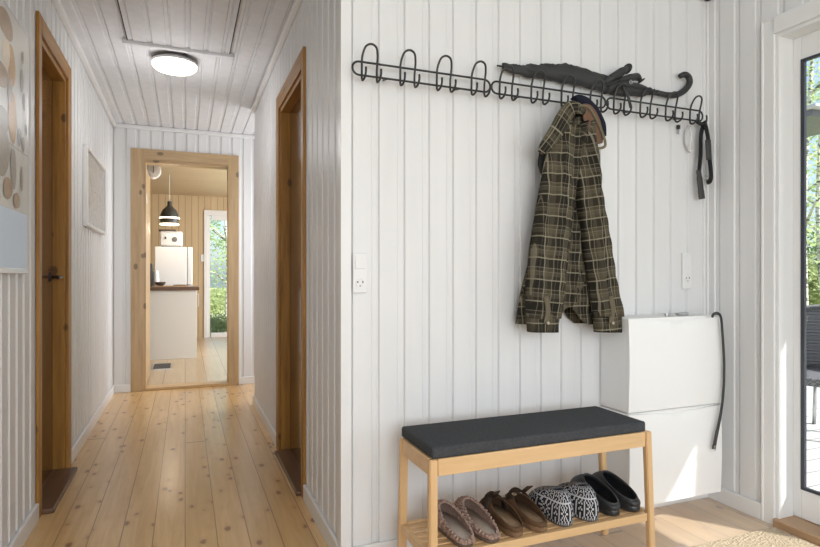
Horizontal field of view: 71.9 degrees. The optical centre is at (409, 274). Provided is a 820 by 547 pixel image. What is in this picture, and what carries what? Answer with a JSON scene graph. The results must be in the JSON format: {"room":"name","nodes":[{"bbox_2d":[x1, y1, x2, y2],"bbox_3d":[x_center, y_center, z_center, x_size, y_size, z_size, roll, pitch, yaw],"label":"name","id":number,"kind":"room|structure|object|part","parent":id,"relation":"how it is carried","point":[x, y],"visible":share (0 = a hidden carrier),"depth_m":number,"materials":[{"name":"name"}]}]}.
{"room":"entrance hallway","nodes":[
{"label":"entrance hallway","id":0,"kind":"room"},
{"bbox_2d":[0,0,112,546],"bbox_3d":[-1.092,-0.147,0.959,0.140,2.375,8.590,0,0,-22],"label":"wall","id":1,"kind":"structure","parent":0,"point":[91,251],"depth_m":3.10,"materials":[{"name":"white wood"}]},
{"bbox_2d":[0,0,27,273],"bbox_3d":[-1.349,-0.470,1.834,0.017,0.930,0.805,0,0,-22],"label":"wall picture","id":2,"kind":"object","parent":1,"relation":"attached to","point":[13,39],"visible":1,"depth_m":2.01,"materials":[{"name":"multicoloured paper"}]},
{"bbox_2d":[8,503,38,546],"bbox_3d":[-0.507,1.004,-0.301,0.014,0.072,5.815,0,0,-22],"label":"baseboard","id":3,"kind":"structure","parent":1,"relation":"attached to","point":[28,525],"depth_m":2.21,"materials":[{"name":"white paint"}]},
{"bbox_2d":[36,10,76,517],"bbox_3d":[-1.760,-0.043,2.729,0.188,2.165,0.738,0,0,-22],"label":"door","id":4,"kind":"structure","parent":1,"relation":"in","point":[54,471],"depth_m":2.90,"materials":[{"name":"brown wood"}]},
{"bbox_3d":[-1.714,-1.085,2.729,0.013,0.081,0.596,0,0,-22],"label":"head casing","id":5,"kind":"part","parent":4,"relation":"part of","materials":[{"name":"brown wood"}]},
{"bbox_3d":[-1.801,0.012,2.867,0.064,0.020,0.130,0,0,-22],"label":"handle","id":6,"kind":"part","parent":4,"relation":"part of","materials":[{"name":"black metal"}]},
{"bbox_2d":[52,0,115,126],"bbox_3d":[-1.013,-1.317,0.991,0.030,0.035,8.590,0,0,-22],"label":"crown molding","id":7,"kind":"structure","parent":1,"relation":"attached to","point":[58,5],"depth_m":3.33,"materials":[{"name":"white paint"}]},
{"bbox_2d":[71,385,114,464],"bbox_3d":[-2.233,1.004,4.035,0.014,0.072,2.030,0,0,-22],"label":"baseboard","id":8,"kind":"structure","parent":1,"relation":"attached to","point":[78,445],"depth_m":3.70,"materials":[{"name":"white paint"}]},
{"bbox_2d":[83,144,105,234],"bbox_3d":[-2.175,-0.557,3.908,0.027,0.505,0.870,0,0,-22],"label":"framed drawing","id":9,"kind":"object","parent":1,"relation":"attached to","point":[94,172],"visible":1,"depth_m":3.82,"materials":[{"name":"white paper"}]},
{"bbox_2d":[61,0,293,196],"bbox_3d":[-1.313,-1.363,3.299,5.200,0.105,13.100,0,0,-22],"label":"ceiling","id":10,"kind":"structure","parent":0,"point":[220,96],"depth_m":3.88,"materials":[{"name":"white wood"}]},
{"bbox_2d":[147,165,160,179],"bbox_3d":[-2.650,-1.147,5.799,0.176,0.324,0.112,0,0,-22],"label":"lamp","id":11,"kind":"object","parent":10,"relation":"in","point":[154,171],"visible":0.52,"depth_m":5.77,"materials":[{"name":"white plastic"}]},
{"bbox_2d":[159,174,179,225],"bbox_3d":[-3.115,-0.978,7.317,0.246,0.662,0.246,0,0,-22],"label":"pendant lamp","id":12,"kind":"object","parent":10,"relation":"hanging from","point":[169,216],"visible":1,"depth_m":7.24,"materials":[{"name":"black metal"}]},
{"bbox_3d":[-3.115,-0.829,7.317,0.236,0.260,0.236,0,0,-22],"label":"lamp shade","id":13,"kind":"part","parent":12,"relation":"part of","materials":[{"name":"black metal"}]},
{"bbox_3d":[-3.115,-0.681,7.317,0.220,0.036,0.220,0,0,-22],"label":"lamp shade","id":14,"kind":"part","parent":12,"relation":"part of","materials":[{"name":"grey"}]},
{"bbox_2d":[151,53,196,75],"bbox_3d":[-1.453,-1.296,3.490,0.262,0.077,0.262,0,0,-22],"label":"ceiling lamp","id":15,"kind":"object","parent":10,"relation":"attached to","point":[175,64],"visible":1,"depth_m":3.42,"materials":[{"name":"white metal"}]},
{"bbox_2d":[117,0,240,58],"bbox_3d":[-1.159,-1.321,2.838,0.605,0.027,1.030,0,0,-22],"label":"ceiling hatch","id":16,"kind":"object","parent":10,"relation":"attached to","point":[200,27],"visible":1,"depth_m":2.98,"materials":[{"name":"grey wood"}]},
{"bbox_3d":[-1.344,-1.321,3.302,0.605,0.027,0.030,0,0,-22],"label":"trim","id":17,"kind":"part","parent":16,"relation":"part of","materials":[{"name":"white wood"}]},
{"bbox_2d":[113,127,254,384],"bbox_3d":[-1.616,-0.147,5.427,2.190,2.375,0.100,0,0,-22],"label":"wall","id":18,"kind":"structure","parent":0,"point":[124,139],"depth_m":5.12,"materials":[{"name":"white wood"}]},
{"bbox_2d":[131,148,238,391],"bbox_3d":[-2.077,-0.045,5.249,0.922,2.170,0.150,0,0,-22],"label":"doorway","id":19,"kind":"structure","parent":18,"relation":"in","point":[140,158],"depth_m":5.11,"materials":[{"name":"brown wood"}]},
{"bbox_2d":[147,171,149,380],"bbox_3d":[-2.564,0.010,5.499,0.051,2.020,0.686,0,0,-22],"label":"door","id":20,"kind":"structure","parent":19,"relation":"attached to","point":[148,176],"depth_m":5.56,"materials":[{"name":"brown wood"}]},
{"bbox_3d":[-2.074,-1.071,5.246,0.724,0.118,0.138,0,0,-22],"label":"head casing","id":21,"kind":"part","parent":19,"relation":"part of","materials":[{"name":"brown wood"}]},
{"bbox_2d":[115,376,254,392],"bbox_3d":[-1.595,1.004,5.374,2.190,0.072,0.014,0,0,-22],"label":"baseboard","id":22,"kind":"structure","parent":18,"relation":"attached to","point":[122,388],"depth_m":5.01,"materials":[{"name":"white paint"}]},
{"bbox_2d":[116,123,254,138],"bbox_3d":[-1.592,-1.317,5.367,2.190,0.035,0.030,0,0,-22],"label":"crown molding","id":23,"kind":"structure","parent":18,"relation":"attached to","point":[118,125],"depth_m":5.16,"materials":[{"name":"white paint"}]},
{"bbox_2d":[150,194,226,337],"bbox_3d":[-3.716,-0.135,9.338,5.200,2.350,0.100,0,0,-22],"label":"wall","id":24,"kind":"structure","parent":0,"point":[190,209],"depth_m":9.34,"materials":[{"name":"brown wood"}]},
{"bbox_2d":[204,210,226,337],"bbox_3d":[-2.951,-0.020,9.607,1.040,2.120,0.085,0,0,-22],"label":"door","id":25,"kind":"structure","parent":24,"relation":"in","point":[215,214],"depth_m":9.42,"materials":[{"name":"white paint"}]},
{"bbox_2d":[255,0,335,535],"bbox_3d":[-0.718,-0.147,3.347,0.100,2.375,2.650,0,0,-22],"label":"wall","id":26,"kind":"structure","parent":0,"point":[313,27],"depth_m":2.50,"materials":[{"name":"white wood"}]},
{"bbox_2d":[253,395,275,446],"bbox_3d":[-1.031,1.004,3.978,0.014,0.072,1.245,0,0,-22],"label":"baseboard","id":27,"kind":"structure","parent":26,"relation":"attached to","point":[266,422],"depth_m":3.84,"materials":[{"name":"white paint"}]},
{"bbox_2d":[251,0,301,112],"bbox_3d":[-0.760,-1.320,3.276,0.030,0.030,2.750,0,0,-22],"label":"crown molding","id":28,"kind":"structure","parent":26,"relation":"attached to","point":[296,4],"depth_m":3.27,"materials":[{"name":"white paint"}]},
{"bbox_2d":[275,46,305,497],"bbox_3d":[-0.594,-0.010,3.026,0.166,2.100,0.838,0,0,-22],"label":"door","id":29,"kind":"structure","parent":26,"relation":"in","point":[290,453],"depth_m":3.20,"materials":[{"name":"brown wood"}]},
{"bbox_3d":[-0.637,-1.017,2.990,0.013,0.086,0.696,0,0,-22],"label":"head casing","id":30,"kind":"part","parent":29,"relation":"part of","materials":[{"name":"brown wood"}]},
{"bbox_2d":[303,484,338,546],"bbox_3d":[-0.364,1.004,2.303,0.014,0.072,0.672,0,0,-22],"label":"baseboard","id":31,"kind":"structure","parent":26,"relation":"attached to","point":[321,522],"depth_m":2.29,"materials":[{"name":"white paint"}]},
{"bbox_2d":[23,337,819,546],"bbox_3d":[-1.294,1.090,3.252,5.200,0.100,13.200,0,0,-22],"label":"floor","id":32,"kind":"structure","parent":0,"point":[187,467],"depth_m":2.74,"materials":[{"name":"brown wood"}]},
{"bbox_2d":[151,363,171,369],"bbox_3d":[-2.813,1.036,6.414,0.205,0.007,0.440,0,0,-22],"label":"floor grate","id":33,"kind":"object","parent":32,"relation":"on","point":[157,366],"visible":1,"depth_m":6.38,"materials":[{"name":"silver metal"}]},
{"bbox_2d":[154,246,192,285],"bbox_3d":[-3.318,0.328,7.946,0.480,1.425,0.580,0,0,-22],"label":"fridge","id":34,"kind":"object","parent":32,"relation":"on","point":[174,265],"visible":0.41,"depth_m":7.68,"materials":[{"name":"white plastic"}]},
{"bbox_2d":[159,229,182,246],"bbox_3d":[-3.338,-0.505,7.895,0.305,0.239,0.340,0,0,-22],"label":"microwave oven","id":35,"kind":"object","parent":34,"relation":"on","point":[168,237],"visible":0.91,"depth_m":7.76,"materials":[{"name":"white plastic"}]},
{"bbox_2d":[159,229,175,231],"bbox_3d":[-3.380,-0.615,7.879,0.215,0.020,0.340,0,0,-22],"label":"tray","id":36,"kind":"object","parent":35,"relation":"on","point":[160,230],"depth_m":7.73,"materials":[{"name":"brown"}]},
{"bbox_3d":[-3.126,0.312,8.023,0.067,1.395,0.580,0,0,-22],"label":"door","id":37,"kind":"part","parent":34,"relation":"part of","materials":[{"name":"white plastic"}]},
{"bbox_2d":[150,286,198,359],"bbox_3d":[-3.591,0.595,7.057,1.785,0.890,0.670,0,0,-22],"label":"kitchen cabinet","id":38,"kind":"object","parent":32,"relation":"on","point":[173,310],"depth_m":6.99,"materials":[{"name":"white wood"}]},
{"bbox_2d":[150,263,158,286],"bbox_3d":[-3.305,-0.001,7.268,0.152,0.298,0.150,0,0,-22],"label":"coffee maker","id":39,"kind":"object","parent":38,"relation":"on","point":[154,275],"visible":0.69,"depth_m":7.24,"materials":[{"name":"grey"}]},
{"bbox_2d":[154,285,186,286],"bbox_3d":[-3.020,0.142,7.129,0.380,0.014,0.240,0,0,-22],"label":"cutting board","id":40,"kind":"object","parent":38,"relation":"on","point":[186,285],"visible":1,"depth_m":7.02,"materials":[{"name":"brown wood"}]},
{"bbox_2d":[155,282,165,285],"bbox_3d":[-3.131,0.112,7.084,0.130,0.047,0.130,0,0,-22],"label":"bowl","id":41,"kind":"object","parent":40,"relation":"on","point":[156,283],"visible":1,"depth_m":7.04,"materials":[{"name":"brown ceramic"}]},
{"bbox_2d":[150,286,198,290],"bbox_3d":[-3.591,0.170,7.057,1.785,0.040,0.670,0,0,-22],"label":"countertop","id":42,"kind":"structure","parent":38,"relation":"on","point":[152,288],"depth_m":6.97,"materials":[{"name":"brown wood"}]},
{"bbox_2d":[398,406,654,546],"bbox_3d":[0.421,0.782,1.996,0.900,0.516,0.270,0,0,-22],"label":"bench","id":43,"kind":"object","parent":32,"relation":"on","point":[461,446],"visible":0.76,"depth_m":1.90,"materials":[{"name":"brown wood"}]},
{"bbox_3d":[-0.025,0.801,1.949,0.035,0.477,0.022,0,0,-22],"label":"leg","id":44,"kind":"part","parent":43,"relation":"part of","materials":[{"name":"brown wood"}]},
{"bbox_2d":[401,524,425,546],"bbox_3d":[0.018,0.868,1.836,0.018,0.028,0.215,0,0,-22],"label":"shelf","id":45,"kind":"object","parent":43,"relation":"attached to","point":[408,531],"depth_m":1.86,"materials":[{"name":"brown wood"}]},
{"bbox_3d":[0.023,0.589,1.838,0.018,0.053,0.215,0,0,-22],"label":"rail","id":46,"kind":"part","parent":43,"relation":"part of","materials":[{"name":"brown wood"}]},
{"bbox_3d":[0.372,0.868,2.108,0.829,0.028,0.018,0,0,-22],"label":"shelf rail","id":47,"kind":"part","parent":43,"relation":"part of","materials":[{"name":"brown wood"}]},
{"bbox_3d":[0.069,0.801,1.726,0.028,0.477,0.024,0,0,-22],"label":"leg","id":48,"kind":"part","parent":43,"relation":"part of","materials":[{"name":"brown wood"}]},
{"bbox_2d":[438,499,474,546],"bbox_3d":[0.137,0.811,1.879,0.106,0.083,0.277,0,0,-22],"label":"slipper","id":49,"kind":"object","parent":43,"relation":"on","point":[460,534],"visible":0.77,"depth_m":1.85,"materials":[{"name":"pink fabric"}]},
{"bbox_2d":[454,496,500,542],"bbox_3d":[0.217,0.811,1.911,0.100,0.083,0.275,0,0,-24],"label":"slipper","id":50,"kind":"object","parent":43,"relation":"on","point":[484,528],"visible":0.83,"depth_m":1.89,"materials":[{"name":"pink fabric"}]},
{"bbox_2d":[479,490,522,536],"bbox_3d":[0.309,0.795,1.949,0.094,0.116,0.252,0,0,-22],"label":"clog","id":51,"kind":"object","parent":43,"relation":"on","point":[508,521],"visible":0.85,"depth_m":1.93,"materials":[{"name":"brown leather"}]},
{"bbox_2d":[503,485,547,531],"bbox_3d":[0.396,0.795,1.983,0.094,0.116,0.252,0,0,-22],"label":"clog","id":52,"kind":"object","parent":43,"relation":"on","point":[531,515],"visible":0.86,"depth_m":1.96,"materials":[{"name":"brown leather"}]},
{"bbox_3d":[0.461,0.589,1.882,0.815,0.053,0.018,0,0,-22],"label":"rail","id":53,"kind":"part","parent":43,"relation":"part of","materials":[{"name":"brown wood"}]},
{"bbox_2d":[528,486,573,526],"bbox_3d":[0.499,0.798,2.023,0.105,0.110,0.245,0,0,-22],"label":"slipper","id":54,"kind":"object","parent":43,"relation":"on","point":[555,503],"visible":0.93,"depth_m":1.94,"materials":[{"name":"fabric"}]},
{"bbox_3d":[0.463,0.868,1.881,0.829,0.028,0.020,0,0,-22],"label":"shelf rail","id":55,"kind":"part","parent":43,"relation":"part of","materials":[{"name":"brown wood"}]},
{"bbox_2d":[557,482,598,521],"bbox_3d":[0.590,0.798,2.059,0.105,0.110,0.245,0,0,-22],"label":"slipper","id":56,"kind":"object","parent":43,"relation":"on","point":[584,500],"visible":0.73,"depth_m":1.97,"materials":[{"name":"fabric"}]},
{"bbox_2d":[570,473,619,515],"bbox_3d":[0.687,0.804,2.112,0.092,0.098,0.262,0,0,-22],"label":"clog","id":57,"kind":"object","parent":43,"relation":"on","point":[609,504],"visible":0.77,"depth_m":2.08,"materials":[{"name":"black leather"}]},
{"bbox_3d":[0.774,0.801,2.267,0.045,0.477,0.022,0,0,-22],"label":"leg","id":58,"kind":"part","parent":43,"relation":"part of","materials":[{"name":"brown wood"}]},
{"bbox_2d":[592,470,640,511],"bbox_3d":[0.764,0.804,2.143,0.092,0.098,0.262,0,0,-22],"label":"clog","id":59,"kind":"object","parent":43,"relation":"on","point":[629,501],"visible":0.77,"depth_m":2.12,"materials":[{"name":"grey plastic"}]},
{"bbox_3d":[0.864,0.801,2.041,0.045,0.477,0.026,0,0,-22],"label":"leg","id":60,"kind":"part","parent":43,"relation":"part of","materials":[{"name":"brown wood"}]},
{"bbox_2d":[691,527,817,546],"bbox_3d":[1.384,1.034,1.789,0.575,0.009,0.900,0,0,-22],"label":"doormat","id":61,"kind":"object","parent":32,"relation":"on","point":[769,537],"visible":1,"depth_m":2.18,"materials":[{"name":"beige carpet"}]},
{"bbox_2d":[336,0,707,546],"bbox_3d":[0.558,-0.147,2.367,1.772,2.375,0.114,0,0,-22],"label":"wall","id":62,"kind":"structure","parent":0,"point":[445,184],"depth_m":2.21,"materials":[{"name":"white wood"}]},
{"bbox_2d":[338,0,350,546],"bbox_3d":[-0.233,-0.147,2.017,0.038,2.375,0.040,0,0,-22],"label":"trim","id":63,"kind":"structure","parent":62,"relation":"attached to","point":[344,6],"depth_m":2.00,"materials":[{"name":"white paint"}]},
{"bbox_2d":[352,253,366,292],"bbox_3d":[-0.179,-0.007,2.018,0.052,0.142,0.018,0,0,-22],"label":"wall socket","id":64,"kind":"object","parent":62,"relation":"attached to","point":[359,260],"visible":1,"depth_m":2.01,"materials":[{"name":"white plastic"}]},
{"bbox_2d":[355,256,364,268],"bbox_3d":[-0.177,-0.045,2.012,0.038,0.046,0.005,0,0,-22],"label":"switch","id":65,"kind":"object","parent":64,"relation":"attached to","point":[359,260],"depth_m":2.01,"materials":[{"name":"white plastic"}]},
{"bbox_2d":[351,43,490,97],"bbox_3d":[0.054,-0.739,2.068,0.555,0.132,0.096,0,0,-22],"label":"coat rack","id":66,"kind":"object","parent":62,"relation":"attached to","point":[363,76],"visible":1,"depth_m":2.05,"materials":[{"name":"black metal"}]},
{"bbox_3d":[0.053,-0.724,2.068,0.555,0.055,0.008,0,0,-22],"label":"wire frame","id":67,"kind":"part","parent":66,"relation":"part of","materials":[{"name":"black metal"}]},
{"bbox_2d":[491,65,608,112],"bbox_3d":[0.567,-0.739,2.273,0.555,0.132,0.096,0,0,-22],"label":"coat rack","id":68,"kind":"object","parent":62,"relation":"attached to","point":[531,86],"visible":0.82,"depth_m":2.24,"materials":[{"name":"black metal"}]},
{"bbox_3d":[0.567,-0.724,2.273,0.555,0.055,0.008,0,0,-22],"label":"wire frame","id":69,"kind":"part","parent":68,"relation":"part of","materials":[{"name":"black metal"}]},
{"bbox_2d":[515,95,623,332],"bbox_3d":[0.641,-0.243,2.250,0.456,0.952,0.167,0,0,-22],"label":"plaid shirt","id":70,"kind":"object","parent":68,"relation":"hanging from","point":[571,269],"visible":1,"depth_m":2.21,"materials":[{"name":"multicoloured fabric"}]},
{"bbox_3d":[0.655,-0.242,2.254,0.163,0.783,0.037,0,0,-22],"label":"panel","id":71,"kind":"part","parent":70,"relation":"part of","materials":[{"name":"green fabric"}]},
{"bbox_2d":[606,83,707,125],"bbox_3d":[1.081,-0.739,2.477,0.555,0.132,0.096,0,0,-22],"label":"coat rack","id":72,"kind":"object","parent":62,"relation":"attached to","point":[623,111],"visible":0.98,"depth_m":2.46,"materials":[{"name":"black metal"}]},
{"bbox_2d":[497,63,692,107],"bbox_3d":[0.815,-0.813,2.380,1.019,0.216,0.069,0,0,-22],"label":"umbrella","id":73,"kind":"object","parent":72,"relation":"on","point":[584,77],"visible":0.84,"depth_m":2.36,"materials":[{"name":"black fabric"}]},
{"bbox_3d":[1.186,-0.856,2.536,0.214,0.130,0.028,0,0,-22],"label":"handle","id":74,"kind":"part","parent":73,"relation":"part of","materials":[{"name":"black plastic"}]},
{"bbox_3d":[1.081,-0.724,2.477,0.555,0.055,0.008,0,0,-22],"label":"wire frame","id":75,"kind":"part","parent":72,"relation":"part of","materials":[{"name":"black metal"}]},
{"bbox_2d":[696,120,712,198],"bbox_3d":[1.351,-0.533,2.593,0.059,0.377,0.088,0,0,38],"label":"leash","id":76,"kind":"object","parent":72,"relation":"hanging from","point":[701,194],"visible":0.87,"depth_m":2.59,"materials":[{"name":"black fabric"}]},
{"bbox_2d":[601,403,721,506],"bbox_3d":[1.084,0.751,2.436,0.510,0.381,0.172,0,0,-22],"label":"cabinet","id":77,"kind":"object","parent":62,"relation":"attached to","point":[685,463],"visible":0.77,"depth_m":2.36,"materials":[{"name":"white plastic"}]},
{"bbox_2d":[601,313,721,412],"bbox_3d":[1.084,0.366,2.436,0.510,0.381,0.172,0,0,-22],"label":"cabinet","id":78,"kind":"object","parent":62,"relation":"attached to","point":[657,361],"visible":0.98,"depth_m":2.35,"materials":[{"name":"white plastic"}]},
{"bbox_2d":[675,312,688,314],"bbox_3d":[1.192,0.170,2.466,0.064,0.013,0.041,0,0,-22],"label":"pouch","id":79,"kind":"object","parent":78,"relation":"on","point":[680,313],"visible":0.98,"depth_m":2.45,"materials":[{"name":"grey fabric"}]},
{"bbox_2d":[711,312,724,450],"bbox_3d":[1.320,0.453,2.418,0.083,0.593,0.009,0,0,-22],"label":"shoehorn","id":80,"kind":"object","parent":78,"relation":"hanging from","point":[714,313],"visible":1,"depth_m":2.42,"materials":[{"name":"black metal"}]},
{"bbox_2d":[676,125,679,133],"bbox_3d":[1.222,-0.662,2.572,0.014,0.041,0.012,0,0,-22],"label":"hook","id":81,"kind":"object","parent":62,"relation":"attached to","point":[677,126],"visible":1,"depth_m":2.57,"materials":[{"name":"black metal"}]},
{"bbox_2d":[681,253,690,288],"bbox_3d":[1.270,-0.018,2.595,0.052,0.165,0.018,0,0,-22],"label":"wall socket","id":82,"kind":"object","parent":62,"relation":"attached to","point":[685,257],"visible":1,"depth_m":2.59,"materials":[{"name":"white plastic"}]},
{"bbox_2d":[684,255,690,267],"bbox_3d":[1.273,-0.062,2.588,0.038,0.058,0.005,0,0,-22],"label":"switch","id":83,"kind":"object","parent":82,"relation":"attached to","point":[687,258],"depth_m":2.58,"materials":[{"name":"white plastic"}]},
{"bbox_2d":[684,125,692,152],"bbox_3d":[1.276,-0.624,2.583,0.046,0.123,0.026,0,0,-22],"label":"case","id":84,"kind":"object","parent":62,"relation":"attached to","point":[687,134],"visible":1,"depth_m":2.58,"materials":[{"name":"white plastic"}]},
{"bbox_2d":[709,0,809,501],"bbox_3d":[2.354,-0.147,0.426,0.130,2.375,5.050,0,0,-22],"label":"wall","id":85,"kind":"structure","parent":0,"point":[734,25],"depth_m":2.51,"materials":[{"name":"white wood"}]},
{"bbox_2d":[706,1,708,314],"bbox_3d":[1.395,-0.147,2.648,0.010,2.375,0.010,0,0,-22],"label":"trim","id":86,"kind":"structure","parent":85,"relation":"attached to","point":[707,2],"depth_m":2.64,"materials":[{"name":"white paint"}]},
{"bbox_2d":[708,487,760,519],"bbox_3d":[1.444,1.004,2.518,0.014,0.072,0.261,0,0,-22],"label":"baseboard","id":87,"kind":"structure","parent":85,"relation":"attached to","point":[739,502],"depth_m":2.49,"materials":[{"name":"white paint"}]},
{"bbox_2d":[761,0,819,545],"bbox_3d":[1.792,-0.015,1.908,0.220,2.110,1.128,0,0,-22],"label":"door","id":88,"kind":"structure","parent":85,"relation":"in","point":[790,39],"depth_m":2.35,"materials":[{"name":"white paint"}]},
{"bbox_3d":[1.794,0.009,1.919,0.022,1.991,0.972,0,0,-22],"label":"frame","id":89,"kind":"part","parent":88,"relation":"part of","materials":[{"name":"white paint"}]},
{"label":"outside","id":90,"kind":"structure","parent":0,"visible":0},
{"bbox_2d":[210,288,816,331],"bbox_3d":[-1.905,1.365,25.072,65.000,0.150,72.000,0,0,-22],"label":"ground","id":91,"kind":"structure","parent":90,"point":[210,288],"depth_m":19.44,"materials":[{"name":"green plant"}]},
{"bbox_2d":[210,293,225,314],"bbox_3d":[-5.887,0.819,16.169,1.998,0.726,1.718,0,0,-22],"label":"bush","id":92,"kind":"object","parent":91,"relation":"on","point":[214,302],"visible":0.27,"depth_m":16.11,"materials":[{"name":"green plant"}]},
{"bbox_2d":[210,288,225,303],"bbox_3d":[-8.131,0.887,24.596,6.038,0.694,4.964,0,0,-22],"label":"bush","id":93,"kind":"object","parent":91,"relation":"on","point":[216,291],"visible":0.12,"depth_m":23.47,"materials":[{"name":"green plant"}]},
{"bbox_2d":[210,217,226,316],"bbox_3d":[-4.600,-1.039,13.833,1.276,4.680,1.414,0,0,-39],"label":"tree","id":94,"kind":"object","parent":91,"relation":"on","point":[224,240],"visible":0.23,"depth_m":13.89,"materials":[{"name":"green plant"}]},
{"bbox_2d":[210,313,226,336],"bbox_3d":[-3.783,1.046,11.313,0.880,0.572,0.936,0,0,-22],"label":"bush","id":95,"kind":"object","parent":91,"relation":"on","point":[217,324],"visible":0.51,"depth_m":11.24,"materials":[{"name":"green plant"}]},
{"bbox_2d":[807,386,819,491],"bbox_3d":[3.285,1.180,3.998,4.140,0.160,11.000,0,0,-22],"label":"deck","id":96,"kind":"object","parent":91,"relation":"on","point":[813,431],"depth_m":3.67,"materials":[{"name":"grey wood"}]},
{"bbox_2d":[807,103,819,136],"bbox_3d":[3.920,-0.367,8.609,1.150,2.935,5.100,0,0,-22],"label":"pergola roof","id":97,"kind":"structure","parent":96,"relation":"on","point":[813,110],"depth_m":6.32,"materials":[{"name":"grey"}]},
{"bbox_2d":[807,304,819,424],"bbox_3d":[2.889,0.660,3.926,0.664,0.884,0.695,0,0,-22],"label":"garden chair","id":98,"kind":"object","parent":96,"relation":"on","point":[813,311],"visible":0.17,"depth_m":4.18,"materials":[{"name":"grey wicker"}]},
{"bbox_3d":[2.874,0.710,3.921,0.570,0.060,0.570,0,0,-22],"label":"seat","id":99,"kind":"part","parent":98,"relation":"part of","materials":[{"name":"grey wicker"}]},
{"bbox_3d":[2.922,0.470,3.993,0.698,0.460,0.523,0,0,33],"label":"backrest","id":100,"kind":"part","parent":98,"relation":"part of","materials":[{"name":"grey wicker"}]},
{"bbox_3d":[2.971,0.915,4.146,0.026,0.373,0.076,0,0,23],"label":"leg","id":101,"kind":"part","parent":98,"relation":"part of","materials":[{"name":"silver metal"}]},
{"bbox_2d":[807,59,819,304],"bbox_3d":[6.567,-2.085,9.393,1.950,6.775,1.801,0,0,31],"label":"tree","id":102,"kind":"object","parent":91,"relation":"on","point":[811,90],"visible":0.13,"depth_m":9.36,"materials":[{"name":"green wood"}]},
{"bbox_2d":[807,58,819,291],"bbox_3d":[8.108,-2.145,10.803,2.570,6.908,2.084,0,0,21],"label":"tree","id":103,"kind":"object","parent":91,"relation":"on","point":[817,209],"visible":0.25,"depth_m":10.86,"materials":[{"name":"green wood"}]},
{"bbox_2d":[807,253,819,304],"bbox_3d":[8.190,0.284,11.950,1.380,1.780,1.999,0,0,3],"label":"bush","id":104,"kind":"object","parent":91,"relation":"on","point":[813,289],"visible":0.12,"depth_m":11.39,"materials":[{"name":"green plant"}]},
{"bbox_2d":[807,61,819,251],"bbox_3d":[9.421,-2.878,13.690,2.474,8.371,2.900,0,0,-22],"label":"tree","id":105,"kind":"object","parent":91,"relation":"on","point":[808,189],"visible":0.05,"depth_m":13.37,"materials":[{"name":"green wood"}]},
{"bbox_2d":[807,224,819,303],"bbox_3d":[11.441,-0.144,18.035,4.303,2.916,5.522,0,0,-42],"label":"bush","id":106,"kind":"object","parent":91,"relation":"on","point":[812,232],"visible":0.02,"depth_m":17.11,"materials":[{"name":"green plant"}]}
]}

